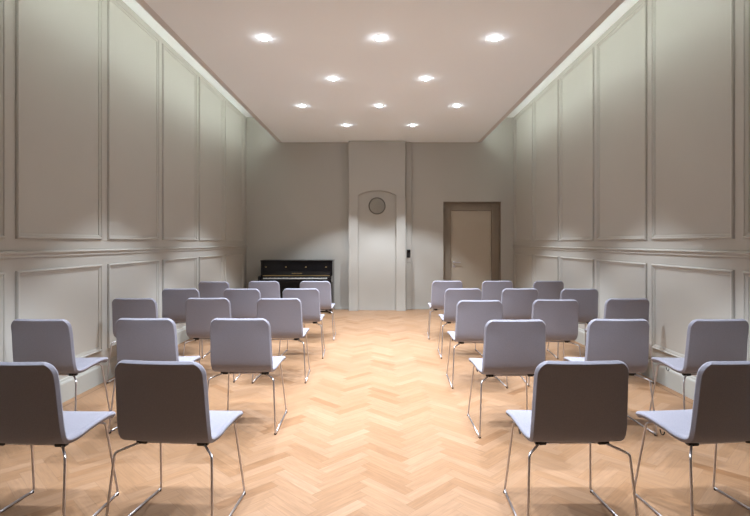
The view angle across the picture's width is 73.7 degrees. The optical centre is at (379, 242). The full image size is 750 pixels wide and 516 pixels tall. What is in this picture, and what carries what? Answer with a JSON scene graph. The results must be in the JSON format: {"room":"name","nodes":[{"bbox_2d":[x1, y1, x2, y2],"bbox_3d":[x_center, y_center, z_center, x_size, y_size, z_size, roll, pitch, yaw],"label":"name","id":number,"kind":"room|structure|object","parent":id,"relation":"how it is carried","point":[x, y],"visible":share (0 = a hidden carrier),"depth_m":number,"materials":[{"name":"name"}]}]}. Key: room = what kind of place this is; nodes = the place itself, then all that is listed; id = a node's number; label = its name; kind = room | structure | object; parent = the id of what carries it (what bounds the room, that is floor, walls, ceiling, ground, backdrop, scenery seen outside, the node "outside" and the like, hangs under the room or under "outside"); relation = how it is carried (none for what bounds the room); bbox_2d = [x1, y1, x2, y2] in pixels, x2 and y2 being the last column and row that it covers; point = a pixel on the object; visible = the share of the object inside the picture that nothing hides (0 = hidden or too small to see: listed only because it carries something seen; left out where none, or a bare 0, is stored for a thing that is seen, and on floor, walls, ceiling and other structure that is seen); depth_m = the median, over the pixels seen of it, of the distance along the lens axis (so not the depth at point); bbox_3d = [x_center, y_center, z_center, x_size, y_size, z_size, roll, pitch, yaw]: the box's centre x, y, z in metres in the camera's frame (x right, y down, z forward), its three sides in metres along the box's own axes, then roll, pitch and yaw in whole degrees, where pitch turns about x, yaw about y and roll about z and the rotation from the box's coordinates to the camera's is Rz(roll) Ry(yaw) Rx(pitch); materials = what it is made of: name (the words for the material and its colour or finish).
{"room":"music room","nodes":[
{"label":"music room","id":0,"kind":"room"},
{"bbox_2d":[0,0,247,379],"bbox_3d":[-2.719,-0.578,3.703,0.230,3.800,12.395,0,0,0],"label":"wall","id":1,"kind":"structure","parent":0,"point":[123,168],"depth_m":4.74,"materials":[{"name":"grey paint"}]},
{"bbox_2d":[60,326,189,402],"bbox_3d":[-2.623,1.228,4.500,0.022,0.188,10.800,0,0,0],"label":"baseboard","id":2,"kind":"structure","parent":1,"relation":"attached to","point":[92,377],"depth_m":4.52,"materials":[{"name":"paint"}]},
{"bbox_2d":[0,309,749,515],"bbox_3d":[0.010,1.382,4.800,5.688,0.120,11.800,0,0,0],"label":"floor","id":3,"kind":"structure","parent":0,"point":[377,425],"depth_m":3.12,"materials":[{"name":"brown wood"}]},
{"bbox_2d":[0,362,118,515],"bbox_3d":[-1.613,0.921,2.411,0.512,0.801,0.488,0,0,3],"label":"chair","id":4,"kind":"object","parent":3,"relation":"on","point":[32,413],"visible":1,"depth_m":2.20,"materials":[{"name":"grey fabric"}]},
{"bbox_2d":[11,319,109,410],"bbox_3d":[-2.310,0.921,3.631,0.512,0.801,0.488,0,0,2],"label":"chair","id":5,"kind":"object","parent":3,"relation":"on","point":[51,341],"visible":0.68,"depth_m":3.42,"materials":[{"name":"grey fabric"}]},
{"bbox_2d":[106,298,157,382],"bbox_3d":[-2.311,0.921,4.915,0.512,0.801,0.488,0,0,0],"label":"chair","id":6,"kind":"object","parent":3,"relation":"on","point":[121,307],"visible":0.32,"depth_m":4.69,"materials":[{"name":"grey fabric"}]},
{"bbox_2d":[108,318,200,433],"bbox_3d":[-1.616,0.921,3.673,0.512,0.801,0.488,0,0,1],"label":"chair","id":7,"kind":"object","parent":3,"relation":"on","point":[141,339],"visible":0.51,"depth_m":3.46,"materials":[{"name":"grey fabric"}]},
{"bbox_2d":[105,360,245,515],"bbox_3d":[-0.958,0.921,2.426,0.512,0.801,0.488,0,0,5],"label":"chair","id":8,"kind":"object","parent":3,"relation":"on","point":[167,402],"visible":1,"depth_m":2.22,"materials":[{"name":"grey fabric"}]},
{"bbox_2d":[162,288,209,358],"bbox_3d":[-2.274,0.921,5.906,0.512,0.801,0.488,0,0,-2],"label":"chair","id":9,"kind":"object","parent":3,"relation":"on","point":[173,299],"visible":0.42,"depth_m":5.69,"materials":[{"name":"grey fabric"}]},
{"bbox_2d":[183,298,240,381],"bbox_3d":[-1.627,0.921,4.939,0.512,0.801,0.488,0,0,-1],"label":"chair","id":10,"kind":"object","parent":3,"relation":"on","point":[200,312],"visible":0.54,"depth_m":4.72,"materials":[{"name":"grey fabric"}]},
{"bbox_2d":[195,281,229,340],"bbox_3d":[-2.225,0.921,6.935,0.512,0.801,0.488,0,0,1],"label":"chair","id":11,"kind":"object","parent":3,"relation":"on","point":[207,289],"visible":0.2,"depth_m":6.71,"materials":[{"name":"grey fabric"}]},
{"bbox_2d":[223,289,260,317],"bbox_3d":[-1.559,0.921,5.884,0.512,0.801,0.488,0,0,1],"label":"chair","id":12,"kind":"object","parent":3,"relation":"on","point":[243,302],"visible":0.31,"depth_m":5.67,"materials":[{"name":"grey fabric"}]},
{"bbox_2d":[208,318,286,434],"bbox_3d":[-0.960,0.921,3.668,0.512,0.801,0.488,0,0,1],"label":"chair","id":13,"kind":"object","parent":3,"relation":"on","point":[237,345],"visible":0.9,"depth_m":3.46,"materials":[{"name":"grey fabric"}]},
{"bbox_2d":[248,281,282,338],"bbox_3d":[-1.572,0.921,6.987,0.512,0.801,0.488,0,0,-2],"label":"chair","id":14,"kind":"object","parent":3,"relation":"on","point":[268,289],"visible":0.28,"depth_m":6.76,"materials":[{"name":"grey fabric"}]},
{"bbox_2d":[252,298,309,382],"bbox_3d":[-0.946,0.921,4.915,0.512,0.801,0.488,0,0,0],"label":"chair","id":15,"kind":"object","parent":3,"relation":"on","point":[284,315],"visible":0.74,"depth_m":4.70,"materials":[{"name":"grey fabric"}]},
{"bbox_2d":[258,260,334,313],"bbox_3d":[-1.571,0.829,9.555,1.370,0.986,0.626,0,0,0],"label":"upright piano","id":16,"kind":"object","parent":3,"relation":"on","point":[288,273],"visible":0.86,"depth_m":9.48,"materials":[{"name":"black paint"}]},
{"bbox_2d":[278,288,324,358],"bbox_3d":[-0.898,0.921,5.909,0.512,0.801,0.488,0,0,-1],"label":"chair","id":17,"kind":"object","parent":3,"relation":"on","point":[309,298],"visible":0.61,"depth_m":5.70,"materials":[{"name":"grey fabric"}]},
{"bbox_2d":[300,281,335,339],"bbox_3d":[-0.868,0.921,6.988,0.512,0.801,0.488,0,0,1],"label":"chair","id":18,"kind":"object","parent":3,"relation":"on","point":[324,287],"visible":0.52,"depth_m":6.77,"materials":[{"name":"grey fabric"}]},
{"bbox_2d":[427,281,462,338],"bbox_3d":[0.927,0.921,7.043,0.512,0.801,0.488,0,0,0],"label":"chair","id":19,"kind":"object","parent":3,"relation":"on","point":[438,289],"visible":0.62,"depth_m":6.83,"materials":[{"name":"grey fabric"}]},
{"bbox_2d":[438,288,482,358],"bbox_3d":[0.952,0.921,5.910,0.512,0.801,0.488,0,0,0],"label":"chair","id":20,"kind":"object","parent":3,"relation":"on","point":[452,296],"visible":0.64,"depth_m":5.69,"materials":[{"name":"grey fabric"}]},
{"bbox_2d":[446,300,507,388],"bbox_3d":[0.904,0.921,4.749,0.512,0.801,0.488,0,0,-2],"label":"chair","id":21,"kind":"object","parent":3,"relation":"on","point":[472,316],"visible":0.7,"depth_m":4.53,"materials":[{"name":"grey fabric"}]},
{"bbox_2d":[481,281,512,301],"bbox_3d":[1.608,0.921,7.042,0.512,0.801,0.488,0,0,-1],"label":"chair","id":22,"kind":"object","parent":3,"relation":"on","point":[491,290],"visible":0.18,"depth_m":6.82,"materials":[{"name":"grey fabric"}]},
{"bbox_2d":[467,319,545,437],"bbox_3d":[0.916,0.921,3.607,0.512,0.801,0.488,0,0,-3],"label":"chair","id":23,"kind":"object","parent":3,"relation":"on","point":[510,347],"visible":0.84,"depth_m":3.40,"materials":[{"name":"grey fabric"}]},
{"bbox_2d":[501,288,537,319],"bbox_3d":[1.596,0.921,5.908,0.512,0.801,0.488,0,0,-2],"label":"chair","id":24,"kind":"object","parent":3,"relation":"on","point":[517,303],"visible":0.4,"depth_m":5.69,"materials":[{"name":"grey fabric"}]},
{"bbox_2d":[533,281,563,299],"bbox_3d":[2.307,0.921,7.042,0.512,0.801,0.488,0,0,-1],"label":"chair","id":25,"kind":"object","parent":3,"relation":"on","point":[552,290],"visible":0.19,"depth_m":6.82,"materials":[{"name":"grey fabric"}]},
{"bbox_2d":[520,299,580,386],"bbox_3d":[1.623,0.921,4.806,0.512,0.801,0.488,0,0,1],"label":"chair","id":26,"kind":"object","parent":3,"relation":"on","point":[560,317],"visible":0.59,"depth_m":4.59,"materials":[{"name":"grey fabric"}]},
{"bbox_2d":[503,360,638,515],"bbox_3d":[0.896,0.921,2.427,0.512,0.801,0.488,0,0,-1],"label":"chair","id":27,"kind":"object","parent":3,"relation":"on","point":[574,402],"visible":1,"depth_m":2.22,"materials":[{"name":"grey fabric"}]},
{"bbox_2d":[547,289,597,358],"bbox_3d":[2.278,0.921,5.882,0.512,0.801,0.488,0,0,2],"label":"chair","id":28,"kind":"object","parent":3,"relation":"on","point":[587,299],"visible":0.43,"depth_m":5.67,"materials":[{"name":"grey fabric"}]},
{"bbox_2d":[564,319,657,435],"bbox_3d":[1.644,0.921,3.638,0.512,0.801,0.488,0,0,1],"label":"chair","id":29,"kind":"object","parent":3,"relation":"on","point":[626,341],"visible":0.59,"depth_m":3.42,"materials":[{"name":"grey fabric"}]},
{"bbox_2d":[584,298,654,383],"bbox_3d":[2.321,0.921,4.897,0.512,0.801,0.488,0,0,-1],"label":"chair","id":30,"kind":"object","parent":3,"relation":"on","point":[614,308],"visible":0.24,"depth_m":4.67,"materials":[{"name":"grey fabric"}]},
{"bbox_2d":[634,361,749,515],"bbox_3d":[1.588,0.921,2.430,0.512,0.801,0.488,0,0,-6],"label":"chair","id":31,"kind":"object","parent":3,"relation":"on","point":[720,413],"visible":0.97,"depth_m":2.22,"materials":[{"name":"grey fabric"}]},
{"bbox_2d":[649,319,748,410],"bbox_3d":[2.315,0.921,3.631,0.512,0.801,0.488,0,0,-2],"label":"chair","id":32,"kind":"object","parent":3,"relation":"on","point":[707,340],"visible":0.69,"depth_m":3.42,"materials":[{"name":"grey fabric"}]},
{"bbox_2d":[144,0,615,141],"bbox_3d":[0.005,-2.028,4.494,3.860,0.100,10.788,0,0,0],"label":"ceiling","id":33,"kind":"structure","parent":0,"point":[311,42],"depth_m":5.32,"materials":[{"name":"white paint"}]},
{"bbox_2d":[259,36,269,40],"bbox_3d":[-1.115,-1.968,4.836,0.100,0.021,0.100,0,0,0],"label":"recessed light","id":34,"kind":"object","parent":33,"relation":"in","point":[264,38],"visible":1,"depth_m":4.82,"materials":[{"name":"white"}]},
{"bbox_2d":[374,36,384,40],"bbox_3d":[0.000,-1.968,4.836,0.100,0.021,0.100,0,0,0],"label":"recessed light","id":35,"kind":"object","parent":33,"relation":"in","point":[379,38],"visible":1,"depth_m":4.82,"materials":[{"name":"white"}]},
{"bbox_2d":[489,36,499,40],"bbox_3d":[1.115,-1.968,4.836,0.100,0.021,0.100,0,0,0],"label":"recessed light","id":36,"kind":"object","parent":33,"relation":"in","point":[493,38],"visible":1,"depth_m":4.82,"materials":[{"name":"white"}]},
{"bbox_2d":[246,117,513,308],"bbox_3d":[0.010,-0.578,10.150,5.688,3.800,0.500,0,0,0],"label":"wall","id":37,"kind":"structure","parent":0,"point":[297,193],"depth_m":9.90,"materials":[{"name":"grey paint"}]},
{"bbox_2d":[135,0,280,141],"bbox_3d":[-1.962,-2.030,4.494,0.075,0.096,10.788,0,0,0],"label":"trim","id":38,"kind":"structure","parent":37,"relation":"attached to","point":[142,3],"depth_m":5.36,"materials":[{"name":"white paint"}]},
{"bbox_2d":[349,141,405,310],"bbox_3d":[-0.045,-0.325,9.786,1.102,3.294,0.228,0,0,0],"label":"chimney breast","id":39,"kind":"object","parent":37,"relation":"attached to","point":[377,242],"visible":1,"depth_m":9.70,"materials":[{"name":"white paint"}]},
{"bbox_2d":[368,197,385,213],"bbox_3d":[-0.047,-0.714,9.747,0.336,0.336,0.026,0,0,0],"label":"wall vent","id":40,"kind":"object","parent":39,"relation":"attached to","point":[377,205],"visible":1,"depth_m":9.75,"materials":[{"name":"grey metal"}]},
{"bbox_2d":[335,308,429,308],"bbox_3d":[0.010,1.307,9.894,5.248,0.030,0.012,0,0,0],"label":"baseboard","id":41,"kind":"structure","parent":37,"relation":"attached to","point":[335,308],"depth_m":9.89,"materials":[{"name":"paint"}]},
{"bbox_2d":[406,142,410,309],"bbox_3d":[0.571,-0.325,9.865,0.110,3.294,0.070,0,0,0],"label":"trim","id":42,"kind":"structure","parent":37,"relation":"attached to","point":[408,144],"depth_m":9.83,"materials":[{"name":"grey paint"}]},
{"bbox_2d":[443,202,500,291],"bbox_3d":[1.833,0.257,9.987,1.143,2.131,0.166,0,0,0],"label":"door","id":43,"kind":"structure","parent":37,"relation":"in","point":[471,230],"depth_m":10.02,"materials":[{"name":"brown paint"}]},
{"bbox_2d":[478,0,624,141],"bbox_3d":[1.972,-2.030,4.494,0.075,0.096,10.788,0,0,0],"label":"trim","id":44,"kind":"structure","parent":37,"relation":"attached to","point":[617,3],"depth_m":5.33,"materials":[{"name":"white paint"}]},
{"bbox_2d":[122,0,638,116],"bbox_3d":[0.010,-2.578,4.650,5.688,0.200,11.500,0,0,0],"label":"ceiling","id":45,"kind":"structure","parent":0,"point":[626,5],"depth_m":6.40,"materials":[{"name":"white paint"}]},
{"bbox_2d":[512,0,749,377],"bbox_3d":[2.739,-0.578,3.763,0.230,3.800,12.275,0,0,0],"label":"wall","id":46,"kind":"structure","parent":0,"point":[632,164],"depth_m":4.83,"materials":[{"name":"grey paint"}]},
{"bbox_2d":[575,328,695,399],"bbox_3d":[2.643,1.228,4.500,0.022,0.188,10.800,0,0,0],"label":"baseboard","id":47,"kind":"structure","parent":46,"relation":"attached to","point":[671,379],"depth_m":4.55,"materials":[{"name":"paint"}]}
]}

